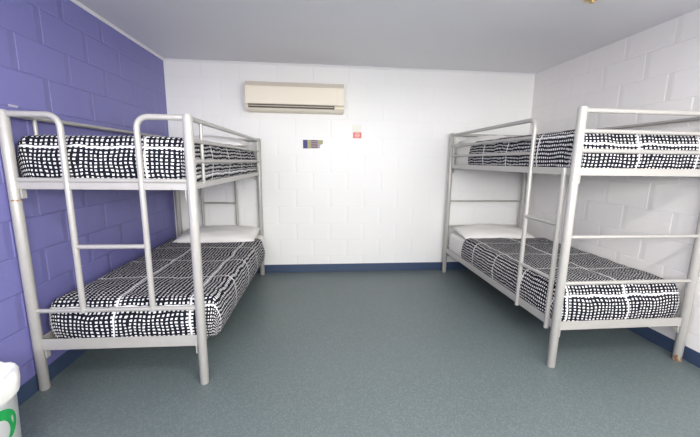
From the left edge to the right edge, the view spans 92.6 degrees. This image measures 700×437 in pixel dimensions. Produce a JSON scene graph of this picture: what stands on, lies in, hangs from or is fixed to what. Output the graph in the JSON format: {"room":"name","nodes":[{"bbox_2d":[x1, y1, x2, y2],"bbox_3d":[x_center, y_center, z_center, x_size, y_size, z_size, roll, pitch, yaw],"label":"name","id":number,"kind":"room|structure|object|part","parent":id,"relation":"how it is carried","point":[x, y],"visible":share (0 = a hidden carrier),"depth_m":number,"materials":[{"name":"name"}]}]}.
{"room":"dormitory","nodes":[
{"label":"dormitory","id":0,"kind":"room"},
{"bbox_2d":[0,0,176,385],"bbox_3d":[-1.842,-0.114,1.402,0.150,2.377,5.037,0,10,-5],"label":"wall","id":1,"kind":"structure","parent":0,"point":[58,58],"depth_m":2.17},
{"bbox_2d":[17,349,87,406],"bbox_3d":[-1.780,1.008,1.601,0.006,0.100,4.737,0,10,-5],"label":"baseboard","id":2,"kind":"structure","parent":1,"relation":"attached to","point":[30,387],"depth_m":2.04,"materials":[{"name":"blue plastic"}]},
{"bbox_2d":[70,0,163,60],"bbox_3d":[-1.743,-1.277,1.211,0.018,0.018,4.737,0,10,-5],"label":"trim","id":3,"kind":"structure","parent":1,"relation":"attached to","point":[76,2],"depth_m":2.66,"materials":[{"name":"white paint"}]},
{"bbox_2d":[163,60,534,264],"bbox_3d":[0.079,-0.534,4.005,4.174,2.377,0.150,0,10,-5],"label":"wall","id":4,"kind":"structure","parent":0,"point":[379,196],"depth_m":3.91,"materials":[{"name":"white paint"}]},
{"bbox_2d":[244,81,343,114],"bbox_3d":[-0.590,-1.304,3.626,1.044,0.296,0.207,0,10,-5],"label":"air conditioner","id":5,"kind":"object","parent":4,"relation":"attached to","point":[260,96],"visible":1,"depth_m":3.54,"materials":[{"name":"beige plastic"}]},
{"bbox_3d":[-0.614,-1.296,3.529,0.961,0.175,0.018,0,10,-5],"label":"panel","id":6,"kind":"part","parent":5,"relation":"part of","materials":[{"name":"beige plastic"}]},
{"bbox_2d":[248,103,333,109],"bbox_3d":[-0.618,-1.191,3.559,0.904,0.037,0.026,0,10,-5],"label":"outlet","id":7,"kind":"object","parent":5,"relation":"attached to","point":[251,106],"depth_m":3.55,"materials":[{"name":"grey plastic"}]},
{"bbox_2d":[245,81,343,87],"bbox_3d":[-0.580,-1.414,3.532,1.034,0.047,0.036,0,10,-5],"label":"grille","id":8,"kind":"object","parent":5,"relation":"attached to","point":[248,84],"depth_m":3.52,"materials":[{"name":"beige plastic"}]},
{"bbox_3d":[-0.099,-1.298,3.579,0.070,0.175,0.016,0,10,-5],"label":"panel","id":9,"kind":"part","parent":5,"relation":"part of","materials":[{"name":"beige plastic"}]},
{"bbox_2d":[303,140,322,148],"bbox_3d":[-0.423,-0.849,3.825,0.228,0.096,0.002,0,10,-5],"label":"wall sign","id":10,"kind":"object","parent":4,"relation":"attached to","point":[309,144],"visible":1,"depth_m":3.82,"materials":[{"name":"multicoloured"}]},
{"bbox_3d":[-0.511,-0.849,3.816,0.050,0.096,0.001,0,10,-5],"label":"purple panel","id":11,"kind":"part","parent":10,"relation":"part of","materials":[{"name":"blue"}]},
{"bbox_2d":[164,59,535,75],"bbox_3d":[0.112,-1.682,3.725,4.156,0.018,0.018,0,10,-5],"label":"trim","id":12,"kind":"structure","parent":4,"relation":"attached to","point":[182,60],"depth_m":3.71,"materials":[{"name":"white paint"}]},
{"bbox_2d":[352,125,361,131],"bbox_3d":[0.081,-1.031,3.842,0.111,0.077,0.001,0,10,-5],"label":"paper label","id":13,"kind":"object","parent":4,"relation":"attached to","point":[355,128],"visible":1,"depth_m":3.84,"materials":[{"name":"white paper"}]},
{"bbox_2d":[353,132,361,137],"bbox_3d":[0.083,-0.959,3.854,0.098,0.066,0.002,0,10,-5],"label":"sticker","id":14,"kind":"object","parent":4,"relation":"attached to","point":[355,134],"visible":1,"depth_m":3.85,"materials":[{"name":"red"}]},
{"bbox_2d":[256,262,467,272],"bbox_3d":[0.072,0.602,4.120,4.162,0.100,0.006,0,10,-5],"label":"baseboard","id":15,"kind":"structure","parent":4,"relation":"attached to","point":[415,265],"depth_m":4.12,"materials":[{"name":"blue paint"}]},
{"bbox_2d":[19,269,699,436],"bbox_3d":[0.294,1.100,1.816,4.474,0.100,5.037,0,10,-5],"label":"floor","id":16,"kind":"structure","parent":0,"point":[396,353],"depth_m":2.11,"materials":[{"name":"plastic"}]},
{"bbox_2d":[0,361,21,436],"bbox_3d":[-1.556,0.870,1.389,0.310,0.449,0.311,0,10,-5],"label":"bin","id":17,"kind":"object","parent":16,"relation":"on","point":[10,426],"visible":1,"depth_m":1.40,"materials":[{"name":"white plastic"}]},
{"bbox_2d":[0,109,264,390],"bbox_3d":[-1.402,0.055,2.830,0.959,1.574,2.020,0,10,-5],"label":"bunk bed","id":18,"kind":"object","parent":16,"relation":"on","point":[42,344],"visible":0.65,"depth_m":1.85,"materials":[{"name":"silver metal"}]},
{"bbox_3d":[-1.776,0.224,1.827,0.051,1.568,0.051,0,10,-5],"label":"post","id":19,"kind":"part","parent":18,"relation":"part of","materials":[{"name":"silver metal"}]},
{"bbox_3d":[-1.850,0.556,2.880,0.030,0.067,1.932,0,10,-5],"label":"rail","id":20,"kind":"part","parent":18,"relation":"part of","materials":[{"name":"silver metal"}]},
{"bbox_3d":[-1.844,-0.699,2.665,0.027,0.027,1.968,0,10,-5],"label":"guard rail","id":21,"kind":"part","parent":18,"relation":"part of","materials":[{"name":"silver metal"}]},
{"bbox_3d":[-1.320,-0.175,1.807,0.871,0.037,0.030,0,10,-5],"label":"rail","id":22,"kind":"part","parent":18,"relation":"part of","materials":[{"name":"silver metal"}]},
{"bbox_3d":[-1.332,0.720,1.960,0.871,0.067,0.030,0,10,-5],"label":"rail","id":23,"kind":"part","parent":18,"relation":"part of","materials":[{"name":"silver metal"}]},
{"bbox_3d":[-1.933,-0.108,3.761,0.051,1.568,0.051,0,10,-5],"label":"post","id":24,"kind":"part","parent":18,"relation":"part of","materials":[{"name":"silver metal"}]},
{"bbox_3d":[-0.872,0.224,1.901,0.051,1.568,0.051,0,10,-5],"label":"post","id":25,"kind":"part","parent":18,"relation":"part of","materials":[{"name":"silver metal"}]},
{"bbox_3d":[-0.940,-0.700,2.738,0.027,0.027,1.968,0,10,-5],"label":"guard rail","id":26,"kind":"part","parent":18,"relation":"part of","materials":[{"name":"silver metal"}]},
{"bbox_3d":[-0.941,-0.586,2.757,0.025,0.025,1.968,0,10,-5],"label":"guard rail","id":27,"kind":"part","parent":18,"relation":"part of","materials":[{"name":"silver metal"}]},
{"bbox_3d":[-0.943,-0.476,2.776,0.025,0.025,1.968,0,10,-5],"label":"guard rail","id":28,"kind":"part","parent":18,"relation":"part of","materials":[{"name":"silver metal"}]},
{"bbox_3d":[-0.956,-0.340,2.799,0.030,0.037,1.932,0,10,-5],"label":"rail","id":29,"kind":"part","parent":18,"relation":"part of","materials":[{"name":"silver metal"}]},
{"bbox_2d":[256,235,264,248],"bbox_3d":[-1.355,0.455,2.918,0.895,0.235,1.878,0,10,-5],"label":"mattress","id":30,"kind":"object","parent":18,"relation":"on","point":[261,237],"visible":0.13,"depth_m":3.77,"materials":[{"name":"white fabric"}]},
{"bbox_2d":[49,238,264,338],"bbox_3d":[-1.339,0.471,2.747,1.001,0.282,1.666,0,10,-5],"label":"duvet","id":31,"kind":"object","parent":30,"relation":"on","point":[228,268],"visible":0.84,"depth_m":2.09,"materials":[{"name":"black fabric"}]},
{"bbox_2d":[173,225,259,242],"bbox_3d":[-1.377,0.156,3.529,0.780,0.143,0.458,0,10,-6],"label":"pillow","id":32,"kind":"object","parent":31,"relation":"on","point":[213,233],"visible":0.91,"depth_m":3.39,"materials":[{"name":"white fabric"}]},
{"bbox_3d":[-1.028,-0.109,3.834,0.051,1.568,0.051,0,10,-5],"label":"post","id":33,"kind":"part","parent":18,"relation":"part of","materials":[{"name":"silver metal"}]},
{"bbox_3d":[-1.390,-0.461,2.758,0.820,0.255,1.878,0,10,-5],"label":"mattress","id":34,"kind":"object","parent":18,"relation":"on","visible":0},
{"bbox_2d":[16,135,255,181],"bbox_3d":[-1.407,-0.462,2.703,0.930,0.297,1.861,0,10,-5],"label":"duvet","id":35,"kind":"object","parent":34,"relation":"on","point":[38,156],"visible":0.65,"depth_m":1.81,"materials":[{"name":"black fabric"}]},
{"bbox_2d":[180,135,250,146],"bbox_3d":[-1.401,-0.755,3.329,0.740,0.142,0.420,0,10,-3],"label":"pillow","id":36,"kind":"object","parent":35,"relation":"on","point":[218,139],"visible":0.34,"depth_m":3.18,"materials":[{"name":"white fabric"}]},
{"bbox_2d":[442,106,699,367],"bbox_3d":[1.734,-0.001,3.101,0.988,1.674,1.992,0,10,-5],"label":"bunk bed","id":37,"kind":"object","parent":16,"relation":"on","point":[680,323],"visible":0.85,"depth_m":2.21,"materials":[{"name":"silver metal"}]},
{"bbox_3d":[1.175,-0.160,4.008,0.051,1.668,0.051,0,10,-5],"label":"post","id":38,"kind":"part","parent":37,"relation":"part of","materials":[{"name":"silver metal"}]},
{"bbox_2d":[449,233,465,256],"bbox_3d":[1.718,0.436,3.189,0.885,0.240,1.850,0,10,-5],"label":"mattress","id":39,"kind":"object","parent":37,"relation":"on","point":[456,241],"visible":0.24,"depth_m":3.84,"materials":[{"name":"white fabric"}]},
{"bbox_2d":[452,224,534,238],"bbox_3d":[1.625,0.148,3.811,0.800,0.142,0.438,0,10,-3],"label":"pillow","id":40,"kind":"object","parent":39,"relation":"on","point":[476,230],"visible":0.8,"depth_m":3.68,"materials":[{"name":"white fabric"}]},
{"bbox_2d":[461,238,679,320],"bbox_3d":[1.763,0.463,2.947,0.989,0.291,1.478,0,10,-5],"label":"duvet","id":41,"kind":"object","parent":39,"relation":"on","point":[498,258],"visible":0.84,"depth_m":2.41,"materials":[{"name":"black fabric"}]},
{"bbox_2d":[456,145,471,164],"bbox_3d":[1.738,-0.555,3.021,0.870,0.245,1.850,0,10,-5],"label":"mattress","id":42,"kind":"object","parent":37,"relation":"on","point":[461,150],"visible":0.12,"depth_m":3.68,"materials":[{"name":"white fabric"}]},
{"bbox_2d":[458,135,514,143],"bbox_3d":[1.626,-0.838,3.661,0.740,0.141,0.420,0,10,-7],"label":"pillow","id":43,"kind":"object","parent":42,"relation":"on","point":[489,137],"visible":0.21,"depth_m":3.54,"materials":[{"name":"white fabric"}]},
{"bbox_2d":[468,129,699,168],"bbox_3d":[1.760,-0.534,2.795,0.941,0.302,1.481,0,10,-5],"label":"duvet","id":44,"kind":"object","parent":42,"relation":"on","point":[554,149],"visible":0.62,"depth_m":2.11,"materials":[{"name":"black fabric"}]},
{"bbox_3d":[1.254,-0.602,3.167,0.025,0.025,1.515,0,10,-5],"label":"guard rail","id":45,"kind":"part","parent":37,"relation":"part of","materials":[{"name":"silver metal"}]},
{"bbox_3d":[1.255,-0.712,3.149,0.025,0.025,1.515,0,10,-5],"label":"guard rail","id":46,"kind":"part","parent":37,"relation":"part of","materials":[{"name":"silver metal"}]},
{"bbox_3d":[1.271,0.542,3.150,0.030,0.060,1.904,0,10,-5],"label":"rail","id":47,"kind":"part","parent":37,"relation":"part of","materials":[{"name":"silver metal"}]},
{"bbox_3d":[1.284,-0.449,2.980,0.030,0.046,1.904,0,10,-5],"label":"rail","id":48,"kind":"part","parent":37,"relation":"part of","materials":[{"name":"silver metal"}]},
{"bbox_3d":[2.108,-0.163,4.097,0.051,1.668,0.051,0,10,-5],"label":"post","id":49,"kind":"part","parent":37,"relation":"part of","materials":[{"name":"silver metal"}]},
{"bbox_3d":[1.359,0.168,2.105,0.051,1.668,0.051,0,10,-5],"label":"post","id":50,"kind":"part","parent":37,"relation":"part of","materials":[{"name":"silver metal"}]},
{"bbox_3d":[1.817,0.703,2.252,0.900,0.060,0.030,0,10,-5],"label":"rail","id":51,"kind":"part","parent":37,"relation":"part of","materials":[{"name":"silver metal"}]},
{"bbox_3d":[1.830,-0.288,2.083,0.900,0.046,0.030,0,10,-5],"label":"rail","id":52,"kind":"part","parent":37,"relation":"part of","materials":[{"name":"silver metal"}]},
{"bbox_3d":[2.210,-0.795,3.010,0.025,0.025,1.940,0,10,-5],"label":"guard rail","id":53,"kind":"part","parent":37,"relation":"part of","materials":[{"name":"silver metal"}]},
{"bbox_3d":[2.291,0.165,2.194,0.051,1.668,0.051,0,10,-5],"label":"post","id":54,"kind":"part","parent":37,"relation":"part of","materials":[{"name":"silver metal"}]},
{"bbox_2d":[77,0,699,73],"bbox_3d":[0.326,-1.341,1.399,4.474,0.100,5.037,0,10,-5],"label":"ceiling","id":55,"kind":"structure","parent":0,"point":[511,36],"depth_m":2.65,"materials":[{"name":"white paint"}]},
{"bbox_2d":[584,0,596,3],"bbox_3d":[1.536,-1.383,2.121,0.090,0.030,0.090,0,10,-5],"label":"ceiling fitting","id":56,"kind":"object","parent":55,"relation":"attached to","point":[586,1],"visible":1,"depth_m":2.12,"materials":[{"name":"gold metal"}]},
{"bbox_2d":[522,8,699,352],"bbox_3d":[2.462,-0.127,1.814,0.150,2.377,5.037,0,10,-5],"label":"wall","id":57,"kind":"structure","parent":0,"point":[657,67],"depth_m":2.71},
{"bbox_2d":[627,327,699,367],"bbox_3d":[2.369,0.995,1.998,0.006,0.100,4.737,0,10,-5],"label":"baseboard","id":58,"kind":"structure","parent":57,"relation":"attached to","point":[690,355],"depth_m":2.47,"materials":[{"name":"blue plastic"}]}
]}

